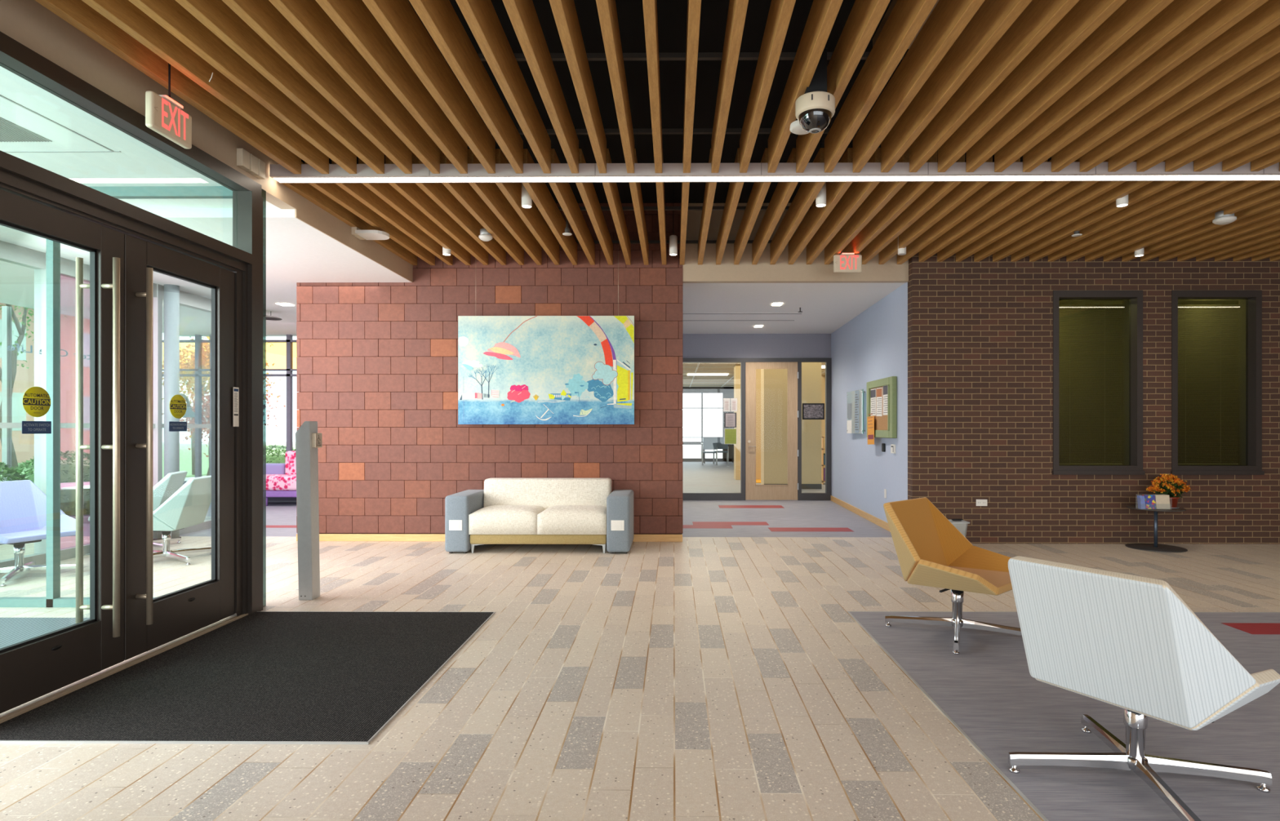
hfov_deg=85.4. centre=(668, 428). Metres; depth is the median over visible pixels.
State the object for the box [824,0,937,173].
ceiling slat
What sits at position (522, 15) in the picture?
ceiling slat
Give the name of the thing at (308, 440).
post
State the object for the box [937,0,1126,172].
ceiling slat
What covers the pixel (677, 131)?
rail
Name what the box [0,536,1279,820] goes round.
floor
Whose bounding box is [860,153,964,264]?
ceiling slat
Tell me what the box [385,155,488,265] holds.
ceiling slat
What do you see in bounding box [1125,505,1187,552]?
side table
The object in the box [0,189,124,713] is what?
door
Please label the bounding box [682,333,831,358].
wall partition
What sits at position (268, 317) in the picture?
pendant lamp
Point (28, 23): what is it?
wall
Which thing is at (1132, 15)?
ceiling slat
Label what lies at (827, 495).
trim
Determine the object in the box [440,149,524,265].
ceiling slat
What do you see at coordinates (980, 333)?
wall
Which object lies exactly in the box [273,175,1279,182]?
diffuser
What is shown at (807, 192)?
ceiling slat
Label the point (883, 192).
ceiling slat
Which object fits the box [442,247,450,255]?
recessed light
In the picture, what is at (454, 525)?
power outlet
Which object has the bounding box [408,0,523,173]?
ceiling slat
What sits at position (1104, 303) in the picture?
window blind
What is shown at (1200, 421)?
wall
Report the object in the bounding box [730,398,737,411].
notice
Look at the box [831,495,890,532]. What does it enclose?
baseboard
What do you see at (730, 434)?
notice
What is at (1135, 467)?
window
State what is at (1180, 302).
window blind
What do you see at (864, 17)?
ceiling slat
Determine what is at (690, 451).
ground
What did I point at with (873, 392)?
flyer
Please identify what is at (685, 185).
ceiling slat
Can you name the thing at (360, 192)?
ceiling slat
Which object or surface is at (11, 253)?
window
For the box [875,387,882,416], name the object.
flyer
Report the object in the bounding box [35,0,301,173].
ceiling slat
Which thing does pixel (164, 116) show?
exit sign
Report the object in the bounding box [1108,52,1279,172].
ceiling slat
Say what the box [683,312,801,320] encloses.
ceiling vent
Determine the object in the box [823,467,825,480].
book
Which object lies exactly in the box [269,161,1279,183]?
linear light
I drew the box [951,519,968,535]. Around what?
waste bin
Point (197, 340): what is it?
window
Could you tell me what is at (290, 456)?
cushion
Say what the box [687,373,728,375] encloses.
ceiling troffer
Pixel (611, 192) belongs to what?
ceiling slat
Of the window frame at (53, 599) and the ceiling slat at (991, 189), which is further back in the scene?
the ceiling slat at (991, 189)
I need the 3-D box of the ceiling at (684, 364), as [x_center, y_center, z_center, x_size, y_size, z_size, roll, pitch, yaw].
[1.149,-1.650,19.792,14.000,0.100,14.400,0,0,0]
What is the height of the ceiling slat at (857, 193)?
0.240 m
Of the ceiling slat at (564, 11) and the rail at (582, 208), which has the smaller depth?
the ceiling slat at (564, 11)
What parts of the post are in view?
push plate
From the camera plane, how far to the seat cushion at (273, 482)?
11.48 m
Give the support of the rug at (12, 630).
in the floor at (693, 678)
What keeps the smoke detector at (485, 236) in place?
attached to the rail at (582, 208)
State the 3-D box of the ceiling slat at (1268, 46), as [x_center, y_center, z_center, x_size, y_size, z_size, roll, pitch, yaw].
[2.997,-1.990,1.019,0.053,0.240,8.083,0,0,0]
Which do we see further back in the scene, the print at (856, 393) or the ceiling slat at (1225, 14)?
the print at (856, 393)
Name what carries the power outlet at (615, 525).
attached to the sofa at (508, 511)
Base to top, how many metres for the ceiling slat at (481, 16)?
0.240 m
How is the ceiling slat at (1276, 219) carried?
hanging from the rail at (582, 208)
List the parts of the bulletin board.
cork panel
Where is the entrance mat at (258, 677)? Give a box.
[0,611,495,744]
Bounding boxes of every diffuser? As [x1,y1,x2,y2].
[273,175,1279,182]
[872,0,939,48]
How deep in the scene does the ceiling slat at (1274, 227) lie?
7.03 m
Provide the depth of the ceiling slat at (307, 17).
3.78 m
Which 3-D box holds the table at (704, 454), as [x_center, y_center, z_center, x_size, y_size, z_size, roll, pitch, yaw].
[1.870,0.930,25.837,1.300,0.740,0.900,0,0,0]
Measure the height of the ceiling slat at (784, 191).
0.240 m
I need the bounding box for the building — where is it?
[0,302,89,462]
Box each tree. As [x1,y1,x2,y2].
[0,303,66,480]
[162,336,285,475]
[162,376,285,457]
[180,336,286,475]
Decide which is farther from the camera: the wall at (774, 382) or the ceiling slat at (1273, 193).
the wall at (774, 382)
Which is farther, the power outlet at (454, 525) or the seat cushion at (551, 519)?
the seat cushion at (551, 519)
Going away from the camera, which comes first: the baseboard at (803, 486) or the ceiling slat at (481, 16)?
the ceiling slat at (481, 16)
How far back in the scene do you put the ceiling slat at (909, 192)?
6.22 m
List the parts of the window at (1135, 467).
sill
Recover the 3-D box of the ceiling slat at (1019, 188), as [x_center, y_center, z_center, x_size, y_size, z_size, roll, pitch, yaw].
[2.832,-1.990,6.561,0.053,0.240,2.715,0,0,0]
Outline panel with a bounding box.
[846,389,865,433]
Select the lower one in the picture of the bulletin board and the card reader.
the card reader
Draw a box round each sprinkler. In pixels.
[562,217,572,235]
[1071,231,1082,236]
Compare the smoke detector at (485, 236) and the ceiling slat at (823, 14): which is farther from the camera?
the smoke detector at (485, 236)
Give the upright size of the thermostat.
0.110 m
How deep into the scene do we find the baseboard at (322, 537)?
7.95 m
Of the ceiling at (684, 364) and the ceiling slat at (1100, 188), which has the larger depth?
the ceiling at (684, 364)
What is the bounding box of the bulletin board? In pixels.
[866,376,897,438]
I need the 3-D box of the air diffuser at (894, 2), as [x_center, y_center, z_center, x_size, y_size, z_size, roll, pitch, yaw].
[1.425,-2.310,3.868,0.400,0.060,0.600,0,0,0]
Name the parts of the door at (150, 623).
pull handle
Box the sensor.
[236,148,265,179]
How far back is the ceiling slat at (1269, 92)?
4.35 m
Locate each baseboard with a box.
[296,533,682,542]
[764,484,822,488]
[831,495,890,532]
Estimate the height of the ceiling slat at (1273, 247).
0.240 m
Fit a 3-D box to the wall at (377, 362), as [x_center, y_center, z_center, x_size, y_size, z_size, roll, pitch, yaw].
[-0.759,-0.675,8.127,7.020,3.951,0.358,0,0,0]
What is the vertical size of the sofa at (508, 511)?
0.735 m
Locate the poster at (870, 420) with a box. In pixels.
[866,413,874,444]
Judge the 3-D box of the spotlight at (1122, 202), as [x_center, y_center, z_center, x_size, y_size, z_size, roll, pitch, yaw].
[3.703,-2.197,5.658,0.084,0.765,0.084,0,0,0]
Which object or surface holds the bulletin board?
attached to the wall at (872, 346)
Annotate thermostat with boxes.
[890,444,895,453]
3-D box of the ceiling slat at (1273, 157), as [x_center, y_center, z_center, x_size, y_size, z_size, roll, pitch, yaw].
[4.238,-1.990,1.010,0.053,0.240,8.083,0,0,0]
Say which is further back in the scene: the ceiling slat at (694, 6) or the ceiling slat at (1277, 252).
the ceiling slat at (1277, 252)
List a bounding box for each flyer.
[870,388,875,416]
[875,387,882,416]
[883,385,887,415]
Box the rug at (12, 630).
[0,617,89,648]
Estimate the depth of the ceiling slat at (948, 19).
3.80 m
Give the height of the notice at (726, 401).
0.241 m
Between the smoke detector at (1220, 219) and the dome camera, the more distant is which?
the smoke detector at (1220, 219)
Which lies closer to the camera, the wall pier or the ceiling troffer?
the wall pier
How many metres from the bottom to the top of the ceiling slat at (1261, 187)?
0.240 m
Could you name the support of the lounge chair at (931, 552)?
on the floor at (988, 691)
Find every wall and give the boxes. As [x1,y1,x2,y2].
[0,0,413,282]
[296,203,908,534]
[760,362,821,484]
[821,375,825,467]
[831,281,907,523]
[907,252,1279,544]
[1058,299,1128,465]
[1058,299,1245,465]
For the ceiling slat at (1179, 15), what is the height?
0.240 m
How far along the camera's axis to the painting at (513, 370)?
7.81 m
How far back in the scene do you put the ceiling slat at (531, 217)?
6.43 m
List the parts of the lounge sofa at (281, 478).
armrest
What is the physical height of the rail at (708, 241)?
0.029 m
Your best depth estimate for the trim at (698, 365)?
21.73 m
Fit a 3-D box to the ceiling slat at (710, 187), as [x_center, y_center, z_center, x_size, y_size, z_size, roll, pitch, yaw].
[0.350,-1.990,6.580,0.053,0.240,2.715,0,0,0]
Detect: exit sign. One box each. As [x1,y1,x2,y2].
[145,62,191,149]
[833,253,862,272]
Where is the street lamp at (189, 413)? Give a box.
[179,393,195,417]
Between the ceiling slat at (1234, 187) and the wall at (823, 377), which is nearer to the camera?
the ceiling slat at (1234, 187)
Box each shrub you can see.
[0,462,29,481]
[12,450,89,515]
[266,444,295,463]
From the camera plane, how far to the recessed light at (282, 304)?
9.36 m
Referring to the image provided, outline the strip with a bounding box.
[233,386,239,426]
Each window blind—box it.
[1058,301,1122,464]
[1177,300,1238,464]
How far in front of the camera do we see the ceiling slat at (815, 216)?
6.42 m
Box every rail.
[441,51,907,61]
[488,128,859,134]
[536,206,811,210]
[557,240,790,244]
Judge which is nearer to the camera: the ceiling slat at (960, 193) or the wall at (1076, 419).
the ceiling slat at (960, 193)
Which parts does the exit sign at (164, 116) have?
stem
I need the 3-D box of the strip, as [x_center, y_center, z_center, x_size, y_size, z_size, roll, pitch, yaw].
[-2.949,-0.144,4.723,0.002,0.268,0.060,0,0,0]
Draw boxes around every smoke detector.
[478,228,492,241]
[1212,210,1236,225]
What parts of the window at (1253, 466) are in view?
sill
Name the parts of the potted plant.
pot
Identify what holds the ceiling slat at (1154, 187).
hanging from the rail at (582, 208)
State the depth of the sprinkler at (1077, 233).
6.57 m
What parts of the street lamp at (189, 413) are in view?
post, lamp shade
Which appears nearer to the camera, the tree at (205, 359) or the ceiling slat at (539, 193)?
the ceiling slat at (539, 193)
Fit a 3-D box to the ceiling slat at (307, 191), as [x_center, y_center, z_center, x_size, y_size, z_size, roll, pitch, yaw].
[-2.924,-1.990,6.605,0.053,0.240,2.715,0,0,0]
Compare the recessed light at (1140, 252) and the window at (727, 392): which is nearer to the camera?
the recessed light at (1140, 252)
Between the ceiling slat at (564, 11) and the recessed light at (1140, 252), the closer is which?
the ceiling slat at (564, 11)
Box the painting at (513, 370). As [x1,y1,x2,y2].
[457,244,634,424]
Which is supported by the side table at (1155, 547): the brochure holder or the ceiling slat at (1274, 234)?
the brochure holder
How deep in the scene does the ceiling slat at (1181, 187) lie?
6.20 m
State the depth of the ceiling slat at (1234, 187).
6.21 m
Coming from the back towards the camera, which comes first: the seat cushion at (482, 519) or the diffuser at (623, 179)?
the seat cushion at (482, 519)
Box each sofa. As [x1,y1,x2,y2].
[266,450,296,506]
[444,477,633,553]
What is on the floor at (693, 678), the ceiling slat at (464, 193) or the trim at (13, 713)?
the trim at (13, 713)
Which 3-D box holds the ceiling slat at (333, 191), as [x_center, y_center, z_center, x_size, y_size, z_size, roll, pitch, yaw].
[-2.720,-1.990,6.603,0.053,0.240,2.715,0,0,0]
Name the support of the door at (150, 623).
in the wall
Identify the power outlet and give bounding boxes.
[448,520,462,530]
[610,520,624,530]
[976,499,986,506]
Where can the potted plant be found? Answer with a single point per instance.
(1172, 488)
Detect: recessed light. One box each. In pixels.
[276,303,294,306]
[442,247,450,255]
[521,140,532,208]
[669,182,677,255]
[772,302,782,306]
[815,137,826,207]
[897,235,906,255]
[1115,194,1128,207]
[1134,248,1144,257]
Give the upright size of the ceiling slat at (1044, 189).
0.240 m
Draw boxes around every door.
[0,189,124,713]
[124,234,234,660]
[745,361,798,499]
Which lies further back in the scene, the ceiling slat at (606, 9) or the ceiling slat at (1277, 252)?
the ceiling slat at (1277, 252)
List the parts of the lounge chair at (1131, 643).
leg, leg, backrest, seat, leg, leg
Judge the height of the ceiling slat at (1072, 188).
0.240 m
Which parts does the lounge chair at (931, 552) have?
leg, backrest, under plate, leg, seat, leg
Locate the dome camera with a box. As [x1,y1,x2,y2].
[795,48,835,133]
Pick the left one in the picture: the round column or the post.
the round column
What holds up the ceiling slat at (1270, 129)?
hanging from the rail at (701, 55)
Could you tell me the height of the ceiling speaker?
0.296 m
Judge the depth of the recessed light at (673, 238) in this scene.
7.23 m
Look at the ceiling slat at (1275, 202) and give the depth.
6.61 m
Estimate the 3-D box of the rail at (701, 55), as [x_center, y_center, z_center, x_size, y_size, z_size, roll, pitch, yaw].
[3.230,-2.126,3.941,12.400,0.029,0.030,0,0,0]
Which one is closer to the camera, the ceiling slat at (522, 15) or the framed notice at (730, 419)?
the ceiling slat at (522, 15)
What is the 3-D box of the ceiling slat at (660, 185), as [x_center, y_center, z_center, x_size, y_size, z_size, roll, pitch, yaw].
[-0.061,-1.990,6.583,0.053,0.240,2.715,0,0,0]
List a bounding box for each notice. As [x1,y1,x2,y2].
[723,398,729,411]
[724,413,736,427]
[724,428,737,444]
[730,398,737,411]
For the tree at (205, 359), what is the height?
4.556 m
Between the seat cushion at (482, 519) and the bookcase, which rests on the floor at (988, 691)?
the bookcase
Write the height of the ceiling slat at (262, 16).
0.240 m
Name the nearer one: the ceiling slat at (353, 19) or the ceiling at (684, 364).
the ceiling slat at (353, 19)
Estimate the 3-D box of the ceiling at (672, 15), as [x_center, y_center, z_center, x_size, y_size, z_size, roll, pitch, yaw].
[3.162,-2.615,1.626,12.500,0.070,13.300,0,0,0]
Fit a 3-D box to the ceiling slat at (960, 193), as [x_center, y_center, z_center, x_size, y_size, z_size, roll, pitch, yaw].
[2.418,-1.990,6.564,0.053,0.240,2.715,0,0,0]
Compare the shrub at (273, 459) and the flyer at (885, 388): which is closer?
the flyer at (885, 388)
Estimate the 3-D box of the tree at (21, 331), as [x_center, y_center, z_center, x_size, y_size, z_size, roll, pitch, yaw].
[-16.297,-2.072,16.494,3.584,6.977,4.930,0,0,16]
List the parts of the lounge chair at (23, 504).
leg, leg, under plate, leg, backrest, seat, leg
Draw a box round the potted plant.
[1146,473,1191,508]
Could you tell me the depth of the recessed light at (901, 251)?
7.21 m
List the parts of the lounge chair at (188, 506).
leg, leg, seat, leg, backrest, leg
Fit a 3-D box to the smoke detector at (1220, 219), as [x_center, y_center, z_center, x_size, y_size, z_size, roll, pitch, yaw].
[4.917,-1.949,6.130,0.169,0.282,0.169,0,0,0]
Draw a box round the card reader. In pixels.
[881,443,885,452]
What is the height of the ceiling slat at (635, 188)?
0.240 m
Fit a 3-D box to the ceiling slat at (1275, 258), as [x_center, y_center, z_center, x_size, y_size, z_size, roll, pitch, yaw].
[6.761,-1.990,6.532,0.053,0.240,2.715,0,0,0]
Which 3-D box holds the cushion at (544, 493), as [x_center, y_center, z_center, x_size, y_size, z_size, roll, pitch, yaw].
[-1.351,0.767,7.775,1.408,0.405,0.250,0,0,0]
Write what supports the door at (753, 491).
in the wall partition at (695, 345)
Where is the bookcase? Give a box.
[821,435,825,484]
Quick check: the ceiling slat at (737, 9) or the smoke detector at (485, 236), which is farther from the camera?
the smoke detector at (485, 236)
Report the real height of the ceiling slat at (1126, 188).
0.240 m
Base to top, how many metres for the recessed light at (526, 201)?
0.765 m
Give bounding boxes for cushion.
[266,474,296,490]
[284,450,296,474]
[468,505,545,534]
[483,477,611,509]
[537,505,606,534]
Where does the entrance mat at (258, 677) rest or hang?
on the floor at (693, 678)
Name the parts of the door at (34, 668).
maker plate, pull handle, pull handle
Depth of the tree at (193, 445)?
20.59 m
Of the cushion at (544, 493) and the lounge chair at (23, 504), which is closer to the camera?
the lounge chair at (23, 504)
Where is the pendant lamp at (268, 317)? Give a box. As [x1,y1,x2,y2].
[266,311,282,320]
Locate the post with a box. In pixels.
[295,421,321,599]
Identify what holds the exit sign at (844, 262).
hanging from the rail at (582, 208)
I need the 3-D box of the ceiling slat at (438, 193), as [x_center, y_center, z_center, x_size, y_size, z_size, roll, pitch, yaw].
[-1.902,-1.990,6.597,0.053,0.240,2.715,0,0,0]
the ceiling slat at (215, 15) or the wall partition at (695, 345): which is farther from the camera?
the wall partition at (695, 345)
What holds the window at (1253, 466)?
in the wall at (980, 333)
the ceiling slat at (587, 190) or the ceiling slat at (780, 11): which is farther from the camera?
the ceiling slat at (587, 190)
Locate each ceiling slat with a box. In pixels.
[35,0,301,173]
[81,0,328,173]
[128,0,356,173]
[175,0,384,173]
[222,0,412,173]
[268,0,439,173]
[277,161,417,265]
[304,161,435,265]
[315,0,467,173]
[331,160,453,265]
[358,157,470,265]
[362,0,495,173]
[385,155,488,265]
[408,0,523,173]
[412,152,506,265]
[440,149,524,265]
[455,0,551,173]
[467,149,542,265]
[495,148,559,265]
[502,0,578,173]
[522,148,577,265]
[548,148,595,265]
[549,0,606,173]
[575,148,613,265]
[595,0,634,173]
[602,148,631,265]
[629,148,648,265]
[642,0,662,173]
[656,148,666,265]
[680,148,689,265]
[683,0,701,173]
[697,148,716,264]
[711,0,748,173]
[715,148,743,264]
[733,147,771,264]
[739,0,795,173]
[751,147,798,264]
[768,0,843,173]
[769,147,825,264]
[788,147,853,264]
[795,0,890,173]
[806,147,880,264]
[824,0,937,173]
[824,147,909,264]
[842,151,937,254]
[853,0,985,172]
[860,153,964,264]
[879,155,992,264]
[880,0,1031,172]
[897,157,1020,264]
[909,0,1079,172]
[918,159,1048,262]
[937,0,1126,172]
[937,160,1075,262]
[955,158,1098,262]
[965,0,1173,172]
[973,158,1125,262]
[992,160,1152,262]
[994,0,1221,172]
[1010,160,1180,262]
[1022,0,1268,172]
[1029,160,1207,262]
[1048,181,1235,262]
[1051,0,1279,172]
[1066,181,1262,262]
[1080,24,1279,172]
[1084,180,1279,262]
[1103,185,1279,262]
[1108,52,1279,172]
[1121,195,1279,262]
[1136,76,1279,172]
[1140,205,1279,262]
[1159,213,1279,261]
[1164,97,1279,171]
[1177,222,1279,261]
[1193,116,1279,171]
[1195,229,1279,261]
[1214,236,1279,261]
[1222,133,1279,171]
[1232,243,1279,261]
[1250,148,1279,171]
[1251,248,1279,261]
[1270,254,1279,261]
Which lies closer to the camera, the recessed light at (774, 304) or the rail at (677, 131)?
the rail at (677, 131)
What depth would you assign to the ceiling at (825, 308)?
9.43 m
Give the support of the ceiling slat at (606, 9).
hanging from the rail at (701, 55)
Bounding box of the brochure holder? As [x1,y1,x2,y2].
[1137,494,1170,509]
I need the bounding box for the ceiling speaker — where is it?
[789,120,808,134]
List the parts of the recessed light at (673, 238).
cord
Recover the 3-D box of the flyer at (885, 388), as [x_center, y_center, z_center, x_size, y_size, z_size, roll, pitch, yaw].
[2.739,-0.355,8.733,0.002,0.380,0.251,0,0,0]
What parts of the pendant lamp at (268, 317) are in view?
lamp shade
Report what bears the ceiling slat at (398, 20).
hanging from the rail at (701, 55)
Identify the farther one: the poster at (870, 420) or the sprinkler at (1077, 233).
the poster at (870, 420)
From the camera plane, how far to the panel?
10.30 m
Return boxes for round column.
[164,284,179,537]
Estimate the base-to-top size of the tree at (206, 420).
2.760 m
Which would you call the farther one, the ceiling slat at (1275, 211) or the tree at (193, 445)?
the tree at (193, 445)
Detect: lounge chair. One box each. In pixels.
[0,480,84,586]
[88,471,187,548]
[152,475,211,564]
[883,497,1022,654]
[1008,555,1279,820]
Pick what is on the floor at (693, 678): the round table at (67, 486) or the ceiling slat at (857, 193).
the round table at (67, 486)
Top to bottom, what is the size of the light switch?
0.115 m
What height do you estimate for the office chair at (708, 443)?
0.981 m
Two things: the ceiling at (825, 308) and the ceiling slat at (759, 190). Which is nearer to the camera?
the ceiling slat at (759, 190)
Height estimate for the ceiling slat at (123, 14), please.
0.240 m
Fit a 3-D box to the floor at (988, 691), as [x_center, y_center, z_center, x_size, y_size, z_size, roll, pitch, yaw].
[0.286,1.373,11.498,18.400,0.154,33.000,0,0,0]
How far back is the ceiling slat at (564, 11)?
3.74 m
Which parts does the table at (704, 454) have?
leg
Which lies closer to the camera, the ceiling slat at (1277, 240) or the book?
the ceiling slat at (1277, 240)
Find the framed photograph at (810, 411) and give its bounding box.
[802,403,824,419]
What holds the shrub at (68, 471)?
on the ground
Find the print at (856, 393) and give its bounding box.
[847,391,858,433]
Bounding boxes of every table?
[60,481,89,555]
[701,443,733,463]
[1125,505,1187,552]
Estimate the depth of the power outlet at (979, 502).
7.79 m
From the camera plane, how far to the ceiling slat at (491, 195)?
6.32 m
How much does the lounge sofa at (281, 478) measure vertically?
0.900 m
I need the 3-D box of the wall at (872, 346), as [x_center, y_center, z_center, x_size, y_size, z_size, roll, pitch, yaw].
[2.905,-0.650,10.271,0.245,3.900,4.615,0,0,0]
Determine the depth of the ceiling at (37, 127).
4.32 m
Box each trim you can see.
[0,31,262,617]
[0,613,248,723]
[682,358,831,500]
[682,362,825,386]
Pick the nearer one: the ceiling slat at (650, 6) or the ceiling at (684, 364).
the ceiling slat at (650, 6)
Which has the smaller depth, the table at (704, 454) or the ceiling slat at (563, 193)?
the ceiling slat at (563, 193)
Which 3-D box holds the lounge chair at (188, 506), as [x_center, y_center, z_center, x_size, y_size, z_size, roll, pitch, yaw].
[-4.916,0.887,6.788,0.726,0.820,0.776,0,0,-10]
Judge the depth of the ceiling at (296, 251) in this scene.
7.22 m
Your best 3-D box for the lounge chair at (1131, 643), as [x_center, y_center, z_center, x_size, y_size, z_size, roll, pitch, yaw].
[1.716,0.887,2.550,0.726,0.820,0.776,0,0,-30]
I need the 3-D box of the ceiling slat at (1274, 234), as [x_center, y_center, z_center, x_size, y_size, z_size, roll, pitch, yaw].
[5.934,-1.990,6.538,0.053,0.240,2.715,0,0,0]
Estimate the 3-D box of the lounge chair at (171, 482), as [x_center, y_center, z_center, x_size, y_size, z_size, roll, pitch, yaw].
[-5.679,0.887,7.446,0.726,0.820,0.776,0,0,-20]
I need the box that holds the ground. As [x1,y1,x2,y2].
[0,442,722,481]
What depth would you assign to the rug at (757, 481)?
16.84 m
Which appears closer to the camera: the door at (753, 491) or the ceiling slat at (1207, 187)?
the ceiling slat at (1207, 187)
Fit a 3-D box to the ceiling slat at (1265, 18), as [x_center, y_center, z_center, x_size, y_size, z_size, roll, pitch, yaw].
[2.790,-1.990,1.021,0.053,0.240,8.083,0,0,0]
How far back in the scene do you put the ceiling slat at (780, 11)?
3.75 m
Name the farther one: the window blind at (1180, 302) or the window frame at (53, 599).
the window blind at (1180, 302)
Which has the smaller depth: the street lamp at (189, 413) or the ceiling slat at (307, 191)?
the ceiling slat at (307, 191)
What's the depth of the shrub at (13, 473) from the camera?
8.66 m
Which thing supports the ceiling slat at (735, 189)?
hanging from the rail at (582, 208)
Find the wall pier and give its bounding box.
[733,364,760,479]
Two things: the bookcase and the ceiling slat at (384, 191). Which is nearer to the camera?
the ceiling slat at (384, 191)
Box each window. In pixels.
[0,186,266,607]
[0,240,211,573]
[1,306,211,523]
[162,334,297,501]
[682,386,733,462]
[1052,290,1145,475]
[1170,290,1264,475]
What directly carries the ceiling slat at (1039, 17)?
hanging from the rail at (701, 55)
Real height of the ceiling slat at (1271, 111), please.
0.240 m
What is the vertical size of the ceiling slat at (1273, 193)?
0.240 m
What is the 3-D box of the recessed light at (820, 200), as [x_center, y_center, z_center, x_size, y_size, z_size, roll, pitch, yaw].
[1.244,-2.197,5.658,0.084,0.765,0.084,0,0,0]
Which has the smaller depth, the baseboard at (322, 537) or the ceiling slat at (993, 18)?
the ceiling slat at (993, 18)
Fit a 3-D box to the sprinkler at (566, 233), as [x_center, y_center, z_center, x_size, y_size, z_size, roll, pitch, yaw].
[-0.959,-1.960,6.554,0.091,0.260,0.091,0,0,0]
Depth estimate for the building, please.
29.47 m
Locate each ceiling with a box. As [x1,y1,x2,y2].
[0,66,278,208]
[0,208,410,336]
[384,0,1079,203]
[682,283,904,333]
[683,363,825,386]
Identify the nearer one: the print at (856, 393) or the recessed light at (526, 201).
the recessed light at (526, 201)
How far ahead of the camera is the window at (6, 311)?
9.49 m
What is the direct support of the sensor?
attached to the wall at (28, 23)
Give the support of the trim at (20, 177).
attached to the wall
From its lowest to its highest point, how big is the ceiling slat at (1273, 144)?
0.240 m
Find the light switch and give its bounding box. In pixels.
[884,488,886,498]
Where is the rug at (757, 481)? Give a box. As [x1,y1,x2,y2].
[755,479,760,483]
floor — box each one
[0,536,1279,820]
[69,462,1279,820]
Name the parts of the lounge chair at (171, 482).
leg, leg, backrest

